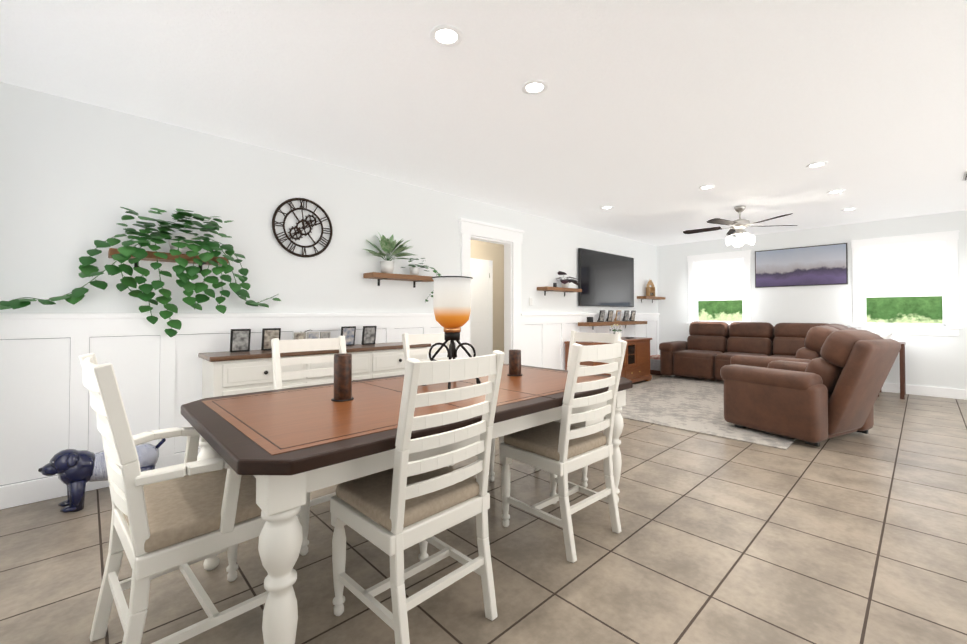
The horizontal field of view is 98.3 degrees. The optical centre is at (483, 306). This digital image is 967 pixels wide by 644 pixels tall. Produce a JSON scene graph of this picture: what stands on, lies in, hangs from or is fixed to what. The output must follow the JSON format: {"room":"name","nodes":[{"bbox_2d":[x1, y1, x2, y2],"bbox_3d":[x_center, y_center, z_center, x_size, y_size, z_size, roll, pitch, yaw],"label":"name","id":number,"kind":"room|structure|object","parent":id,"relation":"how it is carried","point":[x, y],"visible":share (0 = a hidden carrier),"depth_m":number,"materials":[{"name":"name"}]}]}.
{"room":"living room","nodes":[
{"label":"living room","id":0,"kind":"room"},
{"bbox_2d":[0,82,657,312],"bbox_3d":[0.275,-0.031,5.808,9.740,2.660,0.120,1,-1,-44],"label":"wall","id":1,"kind":"structure","parent":0,"point":[75,175],"depth_m":3.48,"materials":[{"name":"white paint"}]},
{"bbox_2d":[108,248,228,272],"bbox_3d":[-2.326,-0.332,3.119,0.700,0.120,0.199,1,-1,-44],"label":"shelf","id":2,"kind":"object","parent":1,"relation":"attached to","point":[150,256],"visible":0.54,"depth_m":3.05,"materials":[{"name":"brown wood"}]},
{"bbox_2d":[0,207,280,336],"bbox_3d":[-2.339,-0.261,2.999,1.732,0.972,0.323,1,-1,-44],"label":"potted plant","id":3,"kind":"object","parent":2,"relation":"on","point":[187,242],"visible":1,"depth_m":3.02,"materials":[{"name":"green plant"}]},
{"bbox_2d":[272,198,332,256],"bbox_3d":[-1.659,-0.731,3.861,0.548,0.548,0.028,1,-1,-44],"label":"wall clock","id":4,"kind":"object","parent":1,"relation":"attached to","point":[302,220],"visible":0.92,"depth_m":3.84,"materials":[{"name":"black metal"}]},
{"bbox_2d":[0,218,659,509],"bbox_3d":[0.292,0.106,5.788,9.506,2.385,0.190,1,-1,-44],"label":"trim","id":5,"kind":"structure","parent":1,"relation":"attached to","point":[47,412],"depth_m":3.07,"materials":[{"name":"white wood"}]},
{"bbox_2d":[363,272,433,287],"bbox_3d":[-0.876,-0.281,4.497,0.800,0.120,0.199,1,-1,-44],"label":"shelf","id":6,"kind":"object","parent":1,"relation":"attached to","point":[391,276],"visible":0.83,"depth_m":4.39,"materials":[{"name":"brown wood"}]},
{"bbox_2d":[364,234,440,301],"bbox_3d":[-0.821,-0.420,4.471,1.002,0.740,0.429,1,-1,-44],"label":"potted plant","id":7,"kind":"object","parent":6,"relation":"on","point":[388,246],"visible":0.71,"depth_m":4.35,"materials":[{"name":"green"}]},
{"bbox_2d":[537,286,581,295],"bbox_3d":[1.183,-0.232,6.452,0.900,0.120,0.199,1,-1,-44],"label":"shelf","id":8,"kind":"object","parent":1,"relation":"attached to","point":[556,289],"visible":1,"depth_m":6.30,"materials":[{"name":"brown wood"}]},
{"bbox_2d":[553,271,578,287],"bbox_3d":[1.275,-0.418,6.504,0.518,0.250,0.399,1,-1,-44],"label":"figurine","id":9,"kind":"object","parent":8,"relation":"on","point":[565,283],"visible":0.96,"depth_m":6.47,"materials":[{"name":"white ceramic"}]},
{"bbox_2d":[578,248,633,306],"bbox_3d":[2.244,-0.485,7.553,1.850,0.960,0.071,1,-1,-44],"label":"television","id":10,"kind":"object","parent":1,"relation":"attached to","point":[605,279],"depth_m":7.42,"materials":[{"name":"black plastic"}]},
{"bbox_2d":[578,321,646,329],"bbox_3d":[2.362,0.329,7.482,2.040,0.130,0.219,1,-1,-44],"label":"shelf","id":11,"kind":"object","parent":1,"relation":"attached to","point":[625,323],"visible":1,"depth_m":7.17,"materials":[{"name":"brown wood"}]},
{"bbox_2d":[587,310,635,321],"bbox_3d":[2.303,0.163,7.478,1.645,0.200,0.152,1,-1,-44],"label":"photos","id":12,"kind":"object","parent":11,"relation":"on","point":[610,316],"visible":0.96,"depth_m":7.45,"materials":[{"name":"black"}]},
{"bbox_2d":[637,296,664,302],"bbox_3d":[3.462,-0.149,8.618,0.890,0.120,0.199,1,-1,-44],"label":"shelf","id":13,"kind":"object","parent":1,"relation":"attached to","point":[650,297],"visible":1,"depth_m":8.43,"materials":[{"name":"brown wood"}]},
{"bbox_2d":[646,280,654,296],"bbox_3d":[3.429,-0.387,8.591,0.333,0.350,0.080,1,-1,-44],"label":"figurine","id":14,"kind":"object","parent":13,"relation":"on","point":[650,291],"visible":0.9,"depth_m":8.57,"materials":[{"name":"brown wood"}]},
{"bbox_2d":[0,374,966,643],"bbox_3d":[1.742,1.325,4.243,9.740,0.100,9.720,1,-1,-44],"label":"floor","id":15,"kind":"structure","parent":0,"point":[854,538],"depth_m":2.05,"materials":[{"name":"tile"}]},
{"bbox_2d":[38,438,165,512],"bbox_3d":[-2.461,1.062,2.734,0.616,0.383,0.248,1,-1,-44],"label":"dog figurine","id":16,"kind":"object","parent":15,"relation":"on","point":[75,470],"visible":0.73,"depth_m":2.58,"materials":[{"name":"blue ceramic"}]},
{"bbox_2d":[79,353,268,643],"bbox_3d":[-1.126,0.705,1.566,0.574,1.066,0.618,1,-1,-44],"label":"chair west arm","id":17,"kind":"object","parent":15,"relation":"on","point":[191,509],"visible":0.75,"depth_m":1.41},
{"bbox_2d":[271,336,346,555],"bbox_3d":[-0.916,0.718,2.432,0.480,1.066,0.543,1,-1,-44],"label":"chair","id":18,"kind":"object","parent":15,"relation":"on","point":[286,346],"visible":0.23,"depth_m":2.53,"materials":[{"name":"white wood"}]},
{"bbox_2d":[198,342,430,451],"bbox_3d":[-1.381,0.818,3.777,1.940,0.900,0.446,1,-1,-44],"label":"sideboard","id":19,"kind":"object","parent":15,"relation":"on","point":[226,373],"visible":0.33,"depth_m":3.31,"materials":[{"name":"white wood"}]},
{"bbox_2d":[181,364,632,643],"bbox_3d":[-0.231,0.851,2.334,2.260,0.792,1.220,1,-1,-44],"label":"dining table","id":20,"kind":"object","parent":15,"relation":"on","point":[288,449],"visible":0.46,"depth_m":1.56,"materials":[{"name":"white"}]},
{"bbox_2d":[331,353,353,401],"bbox_3d":[-0.685,0.339,2.035,0.105,0.222,0.105,1,-1,-44],"label":"pillar candle","id":21,"kind":"object","parent":20,"relation":"on","point":[342,377],"visible":1,"depth_m":2.00,"materials":[{"name":"brown wax"}]},
{"bbox_2d":[421,276,480,388],"bbox_3d":[-0.180,0.142,2.407,0.255,0.622,0.255,1,-1,-44],"label":"hurricane","id":22,"kind":"object","parent":20,"relation":"on","point":[452,302],"visible":0.81,"depth_m":2.33,"materials":[{"name":"orange glass"}]},
{"bbox_2d":[507,350,522,375],"bbox_3d":[0.213,0.375,2.832,0.105,0.172,0.105,1,-1,-44],"label":"pillar candle","id":23,"kind":"object","parent":20,"relation":"on","point":[514,362],"visible":1,"depth_m":2.80,"materials":[{"name":"brown wax"}]},
{"bbox_2d":[330,350,504,643],"bbox_3d":[-0.263,0.707,1.672,0.495,1.066,0.555,1,-1,-44],"label":"chair","id":24,"kind":"object","parent":15,"relation":"on","point":[398,508],"visible":1,"depth_m":1.53,"materials":[{"name":"white wood"}]},
{"bbox_2d":[402,333,494,481],"bbox_3d":[-0.263,0.727,3.052,0.480,1.066,0.543,1,-1,-44],"label":"chair","id":25,"kind":"object","parent":15,"relation":"on","point":[408,340],"visible":0.17,"depth_m":3.16,"materials":[{"name":"white wood"}]},
{"bbox_2d":[499,340,626,562],"bbox_3d":[0.448,0.717,2.347,0.495,1.066,0.555,1,-1,-44],"label":"chair","id":26,"kind":"object","parent":15,"relation":"on","point":[562,449],"visible":0.98,"depth_m":2.21,"materials":[{"name":"white wood"}]},
{"bbox_2d":[534,331,620,487],"bbox_3d":[0.734,0.730,3.239,0.543,1.066,0.480,1,-1,-44],"label":"end chair","id":27,"kind":"object","parent":15,"relation":"on","point":[595,337],"visible":0.17,"depth_m":3.33,"materials":[{"name":"white wood"}]},
{"bbox_2d":[564,341,627,378],"bbox_3d":[1.819,0.945,6.727,0.986,0.735,0.514,1,-1,-44],"label":"base cabinet","id":28,"kind":"object","parent":15,"relation":"on","point":[624,373],"depth_m":6.53,"materials":[{"name":"brown wood"}]},
{"bbox_2d":[621,337,651,382],"bbox_3d":[2.467,0.954,7.343,0.986,0.735,0.514,1,-1,-44],"label":"base cabinet","id":29,"kind":"object","parent":15,"relation":"on","point":[636,365],"depth_m":7.21,"materials":[{"name":"brown wood"}]},
{"bbox_2d":[610,324,633,337],"bbox_3d":[2.148,0.417,7.024,1.300,0.258,0.248,1,-1,-44],"label":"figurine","id":30,"kind":"object","parent":29,"relation":"on","point":[613,326],"visible":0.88,"depth_m":7.08,"materials":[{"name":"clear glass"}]},
{"bbox_2d":[650,355,661,374],"bbox_3d":[3.517,1.158,8.402,0.460,0.360,0.340,1,-1,-44],"label":"storage basket","id":31,"kind":"object","parent":15,"relation":"on","point":[654,364],"visible":0.42,"depth_m":8.24,"materials":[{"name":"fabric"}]},
{"bbox_2d":[620,376,796,449],"bbox_3d":[3.145,1.293,5.867,3.670,0.011,2.500,1,-1,-44],"label":"rug","id":32,"kind":"object","parent":15,"relation":"on","point":[689,404],"visible":0.42,"depth_m":5.21,"materials":[{"name":"grey carpet"}]},
{"bbox_2d":[720,330,900,446],"bbox_3d":[3.288,0.740,4.210,1.130,1.041,1.202,0,-1,-27],"label":"recliner","id":33,"kind":"object","parent":32,"relation":"on","point":[833,390],"visible":1,"depth_m":3.83,"materials":[{"name":"brown leather"}]},
{"bbox_2d":[659,321,857,380],"bbox_3d":[4.032,0.764,6.655,2.801,1.006,2.801,1,-1,-44],"label":"sectional sofa","id":34,"kind":"object","parent":15,"relation":"on","point":[708,350],"visible":0.56,"depth_m":7.29,"materials":[{"name":"brown leather"}]},
{"bbox_2d":[882,332,892,338],"bbox_3d":[4.997,0.808,5.399,1.800,0.936,0.361,1,-1,-44],"label":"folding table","id":35,"kind":"object","parent":15,"relation":"on","point":[887,335],"visible":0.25,"depth_m":5.17,"materials":[{"name":"white"}]},
{"bbox_2d":[878,342,905,399],"bbox_3d":[5.992,0.914,6.164,0.540,0.780,0.320,1,-1,-44],"label":"console table","id":36,"kind":"object","parent":15,"relation":"on","point":[902,373],"visible":0.42,"depth_m":5.89,"materials":[{"name":"brown wood"}]},
{"bbox_2d":[0,0,966,245],"bbox_3d":[1.742,-1.434,4.285,9.740,0.100,9.720,1,-1,-44],"label":"ceiling","id":37,"kind":"structure","parent":0,"point":[646,119],"depth_m":2.75,"materials":[{"name":"white paint"}]},
{"bbox_2d":[430,25,462,46],"bbox_3d":[-0.193,-1.412,2.183,0.168,0.008,0.168,0,-1,19],"label":"recessed light","id":38,"kind":"object","parent":37,"relation":"in","point":[446,35],"depth_m":2.17,"materials":[{"name":"white plastic"}]},
{"bbox_2d":[522,80,547,94],"bbox_3d":[0.328,-1.404,2.679,0.168,0.008,0.168,-1,-1,37],"label":"recessed light","id":39,"kind":"object","parent":37,"relation":"in","point":[532,87],"depth_m":2.67,"materials":[{"name":"white plastic"}]},
{"bbox_2d":[600,206,612,208],"bbox_3d":[1.687,-1.359,5.721,0.168,0.008,0.168,-1,-1,37],"label":"recessed light","id":40,"kind":"object","parent":37,"relation":"in","point":[603,207],"depth_m":5.71,"materials":[{"name":"white plastic"}]},
{"bbox_2d":[698,185,714,189],"bbox_3d":[2.561,-1.373,4.800,0.168,0.008,0.168,0,-1,19],"label":"recessed light","id":41,"kind":"object","parent":37,"relation":"in","point":[704,187],"depth_m":4.80,"materials":[{"name":"white plastic"}]},
{"bbox_2d":[683,206,796,246],"bbox_3d":[3.456,-1.063,5.712,1.377,0.600,1.361,1,-1,-44],"label":"ceiling fan","id":42,"kind":"object","parent":37,"relation":"hanging from","point":[739,226],"visible":1,"depth_m":5.64,"materials":[{"name":"silver metal"}]},
{"bbox_2d":[806,161,827,167],"bbox_3d":[3.250,-1.383,4.076,0.168,0.008,0.168,-1,-1,37],"label":"recessed light","id":43,"kind":"object","parent":37,"relation":"in","point":[817,164],"depth_m":4.06,"materials":[{"name":"white plastic"}]},
{"bbox_2d":[827,189,845,193],"bbox_3d":[4.193,-1.370,4.971,0.168,0.008,0.168,-1,-1,37],"label":"recessed light","id":44,"kind":"object","parent":37,"relation":"in","point":[839,190],"depth_m":4.96,"materials":[{"name":"white plastic"}]},
{"bbox_2d":[841,208,856,210],"bbox_3d":[5.091,-1.357,5.825,0.168,0.008,0.168,-1,-1,37],"label":"recessed light","id":45,"kind":"object","parent":37,"relation":"in","point":[847,209],"depth_m":5.82,"materials":[{"name":"white plastic"}]},
{"bbox_2d":[962,171,966,180],"bbox_3d":[5.125,-1.375,4.353,0.400,0.016,0.180,1,-1,-44],"label":"ceiling vent","id":46,"kind":"object","parent":37,"relation":"in","point":[964,177],"visible":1,"depth_m":4.35,"materials":[{"name":"white metal"}]},
{"bbox_2d":[470,240,503,363],"bbox_3d":[-0.369,-0.009,7.320,3.990,2.660,0.120,1,-1,-44],"label":"wall","id":47,"kind":"structure","parent":0,"point":[494,252],"depth_m":7.81,"materials":[{"name":"beige paint"}]},
{"bbox_2d":[470,258,492,356],"bbox_3d":[-0.183,0.232,7.359,0.980,2.180,0.075,1,-1,-44],"label":"door","id":48,"kind":"structure","parent":47,"relation":"attached to","point":[481,318],"depth_m":7.51,"materials":[{"name":"white wood"}]},
{"bbox_2d":[657,210,966,389],"bbox_3d":[6.190,-0.020,6.566,0.120,2.660,6.930,1,-1,-44],"label":"wall","id":49,"kind":"structure","parent":0,"point":[935,361],"depth_m":6.94,"materials":[{"name":"white paint"}]},
{"bbox_2d":[755,243,847,287],"bbox_3d":[5.450,-0.695,7.239,0.036,0.670,1.290,1,-1,-44],"label":"painting","id":50,"kind":"object","parent":49,"relation":"attached to","point":[812,265],"visible":1,"depth_m":7.18,"materials":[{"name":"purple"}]},
{"bbox_2d":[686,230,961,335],"bbox_3d":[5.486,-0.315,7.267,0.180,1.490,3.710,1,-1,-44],"label":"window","id":51,"kind":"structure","parent":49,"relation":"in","point":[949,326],"depth_m":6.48,"materials":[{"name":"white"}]},
{"bbox_2d":[695,259,743,300],"bbox_3d":[4.611,-0.514,8.190,0.042,0.779,0.860,1,-1,-44],"label":"window blinds","id":52,"kind":"object","parent":51,"relation":"attached to","point":[722,279],"depth_m":8.16,"materials":[{"name":"white fabric"}]},
{"bbox_2d":[862,242,945,297],"bbox_3d":[6.356,-0.542,6.353,0.042,0.779,0.895,1,-1,-44],"label":"window blinds","id":53,"kind":"object","parent":51,"relation":"attached to","point":[915,270],"depth_m":6.32,"materials":[{"name":"white fabric"}]},
{"bbox_2d":[882,383,966,399],"bbox_3d":[6.096,1.240,6.541,0.024,0.140,6.750,1,-1,-44],"label":"baseboard","id":54,"kind":"structure","parent":49,"relation":"attached to","point":[932,391],"depth_m":6.10,"materials":[{"name":"white"}]},
{"label":"outside","id":55,"kind":"structure","parent":0,"visible":0},
{"bbox_2d":[698,296,942,323],"bbox_3d":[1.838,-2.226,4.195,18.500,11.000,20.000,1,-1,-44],"label":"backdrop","id":56,"kind":"structure","parent":55,"point":[924,309],"depth_m":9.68,"materials":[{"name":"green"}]}
]}

